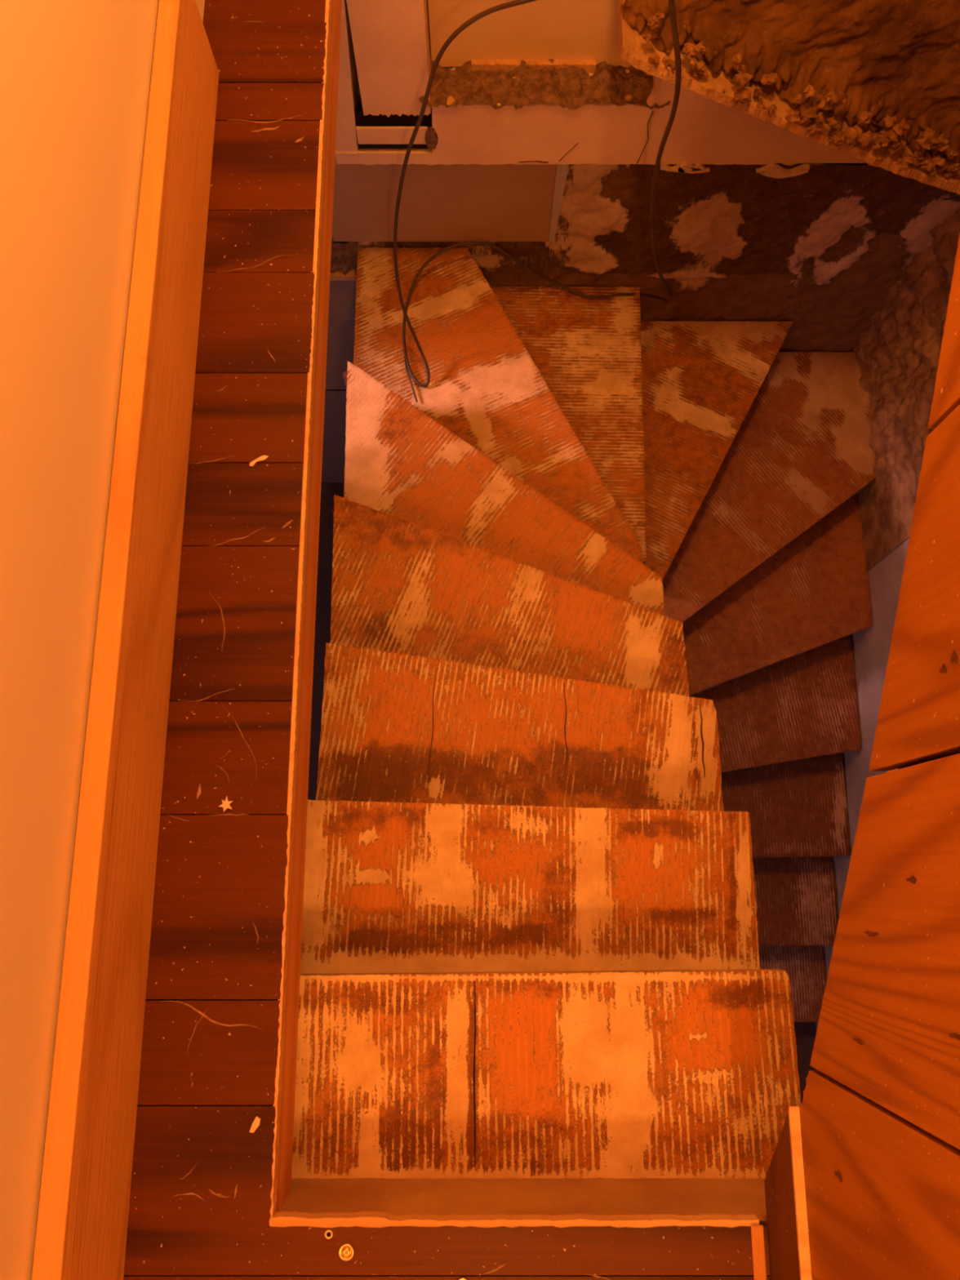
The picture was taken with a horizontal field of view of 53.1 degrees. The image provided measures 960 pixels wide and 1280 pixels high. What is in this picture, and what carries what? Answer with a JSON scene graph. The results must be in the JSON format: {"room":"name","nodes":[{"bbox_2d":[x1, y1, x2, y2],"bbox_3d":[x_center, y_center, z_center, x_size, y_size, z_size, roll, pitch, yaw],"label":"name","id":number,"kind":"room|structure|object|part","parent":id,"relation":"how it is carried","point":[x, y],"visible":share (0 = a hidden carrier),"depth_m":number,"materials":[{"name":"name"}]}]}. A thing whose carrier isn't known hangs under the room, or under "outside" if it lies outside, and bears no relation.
{"room":"stairwell","nodes":[
{"label":"stairwell","id":0,"kind":"room"},
{"bbox_2d":[0,0,204,1279],"bbox_3d":[-0.521,-0.298,0.250,0.079,2.420,4.500,0,76,0],"label":"wall","id":1,"kind":"structure","parent":0,"point":[76,75],"depth_m":1.07,"materials":[{"name":"white paint"}]},
{"bbox_2d":[31,0,218,1279],"bbox_3d":[-0.461,0.432,1.187,0.032,0.206,2.937,0,76,0],"label":"baseboard","id":2,"kind":"structure","parent":1,"relation":"attached to","point":[82,1231],"depth_m":1.24,"materials":[{"name":"brown wood"}]},
{"bbox_2d":[123,0,812,1279],"bbox_3d":[0.000,0.000,1.445,1.200,0.086,4.500,0,76,0],"label":"floor","id":3,"kind":"structure","parent":0,"point":[200,1205],"depth_m":1.35,"materials":[{"name":"brown wood"}]},
{"bbox_2d":[218,796,232,811],"bbox_3d":[-0.355,0.229,1.343,0.020,0.003,0.022,0,76,0],"label":"chip","id":4,"kind":"object","parent":3,"relation":"on","point":[225,805],"visible":1,"depth_m":1.34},
{"bbox_2d":[249,1115,260,1133],"bbox_3d":[-0.290,0.627,1.242,0.009,0.004,0.020,28,78,7],"label":"chip","id":5,"kind":"object","parent":3,"relation":"on","point":[255,1124],"visible":1,"depth_m":1.24,"materials":[{"name":"wood"}]},
{"bbox_2d":[249,454,268,466],"bbox_3d":[-0.338,-0.274,1.468,0.033,0.003,0.007,-32,78,-7],"label":"chip","id":6,"kind":"object","parent":3,"relation":"on","point":[264,457],"visible":1,"depth_m":1.47,"materials":[{"name":"wood"}]},
{"bbox_2d":[337,1243,354,1261],"bbox_3d":[-0.168,0.770,1.209,0.020,0.003,0.020,0,76,0],"label":"screw","id":7,"kind":"object","parent":3,"relation":"on","point":[346,1251],"visible":1,"depth_m":1.21,"materials":[{"name":"gold metal"}]},
{"bbox_2d":[270,1177,766,1228],"bbox_3d":[0.077,0.769,1.321,0.795,0.214,0.023,0,76,0],"label":"trim","id":8,"kind":"structure","parent":3,"relation":"attached to","point":[365,1202],"depth_m":1.30,"materials":[{"name":"brown wood"}]},
{"bbox_2d":[751,1225,767,1279],"bbox_3d":[0.350,1.165,1.109,0.016,0.004,0.876,0,76,0],"label":"trim","id":9,"kind":"structure","parent":3,"relation":"on","point":[757,1231],"depth_m":1.21,"materials":[{"name":"brown wood"}]},
{"bbox_2d":[764,1106,812,1279],"bbox_3d":[0.369,1.166,1.043,0.012,0.131,1.242,0,76,0],"label":"board","id":10,"kind":"object","parent":3,"relation":"on","point":[789,1259],"visible":1,"depth_m":1.13,"materials":[{"name":"brown wood"}]},
{"bbox_2d":[307,482,817,1103],"bbox_3d":[-0.250,1.052,4.262,3.500,0.060,3.980,0,76,0],"label":"floor","id":11,"kind":"structure","parent":0,"point":[805,1032],"depth_m":4.49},
{"bbox_2d":[291,247,876,1178],"bbox_3d":[0.521,0.091,3.027,1.800,2.801,2.489,0,76,0],"label":"staircase","id":12,"kind":"structure","parent":11,"relation":"on","point":[577,821],"depth_m":2.01,"materials":[{"name":"brown wood"}]},
{"bbox_2d":[404,339,417,402],"bbox_3d":[-0.209,-0.791,2.825,0.016,0.008,0.203,-11,76,-3],"label":"cable","id":13,"kind":"object","parent":12,"relation":"on","point":[406,366],"visible":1,"depth_m":2.82,"materials":[{"name":"black rubber"}]},
{"bbox_2d":[321,0,959,482],"bbox_3d":[-0.040,-1.406,2.087,3.120,5.450,0.262,0,76,0],"label":"wall","id":14,"kind":"structure","parent":0,"point":[535,141],"depth_m":2.67,"materials":[{"name":"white paint"}]},
{"bbox_2d":[269,0,342,1226],"bbox_3d":[-0.270,-0.709,1.649,0.015,0.137,3.026,0,76,0],"label":"trim","id":15,"kind":"structure","parent":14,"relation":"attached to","point":[300,728],"depth_m":1.46,"materials":[{"name":"brown wood"}]},
{"bbox_3d":[-0.993,-0.889,4.244,1.215,0.915,0.022,0,76,0],"label":"panel","id":16,"kind":"part","parent":14,"relation":"part of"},
{"bbox_3d":[-0.993,-1.087,3.414,1.215,0.730,0.038,0,76,0],"label":"panel","id":17,"kind":"part","parent":14,"relation":"part of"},
{"bbox_3d":[-0.117,-1.257,2.676,0.645,0.445,0.010,0,76,0],"label":"smooth panel","id":18,"kind":"part","parent":14,"relation":"part of","materials":[{"name":"white paint"}]},
{"bbox_2d":[393,0,668,387],"bbox_3d":[0.214,-1.196,2.544,1.053,1.566,0.333,-26,77,-6],"label":"cable","id":19,"kind":"object","parent":14,"relation":"attached to","point":[516,2],"visible":0.98,"depth_m":2.56,"materials":[{"name":"rubber"}]},
{"bbox_2d":[650,0,702,319],"bbox_3d":[0.526,-1.141,2.510,0.588,1.618,0.110,-44,80,-10],"label":"cable","id":20,"kind":"object","parent":14,"relation":"attached to","point":[671,2],"visible":0.92,"depth_m":2.01,"materials":[{"name":"rubber"}]},
{"bbox_2d":[617,0,959,195],"bbox_3d":[0.856,-1.339,1.737,1.164,1.503,0.278,0,76,0],"label":"clay piece","id":21,"kind":"object","parent":14,"relation":"attached to","point":[877,82],"visible":0.98,"depth_m":2.05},
{"bbox_2d":[799,232,959,1279],"bbox_3d":[0.392,-0.103,0.123,0.036,2.269,3.460,0,76,0],"label":"cladding","id":22,"kind":"object","parent":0,"point":[879,1109],"visible":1,"depth_m":0.84,"materials":[{"name":"brown wood"}]},
{"bbox_2d":[815,208,959,1031],"bbox_3d":[1.425,0.359,1.647,0.189,5.450,3.900,0,76,0],"label":"wall","id":23,"kind":"structure","parent":0,"point":[898,358],"depth_m":3.29,"materials":[{"name":"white paint"}]}
]}

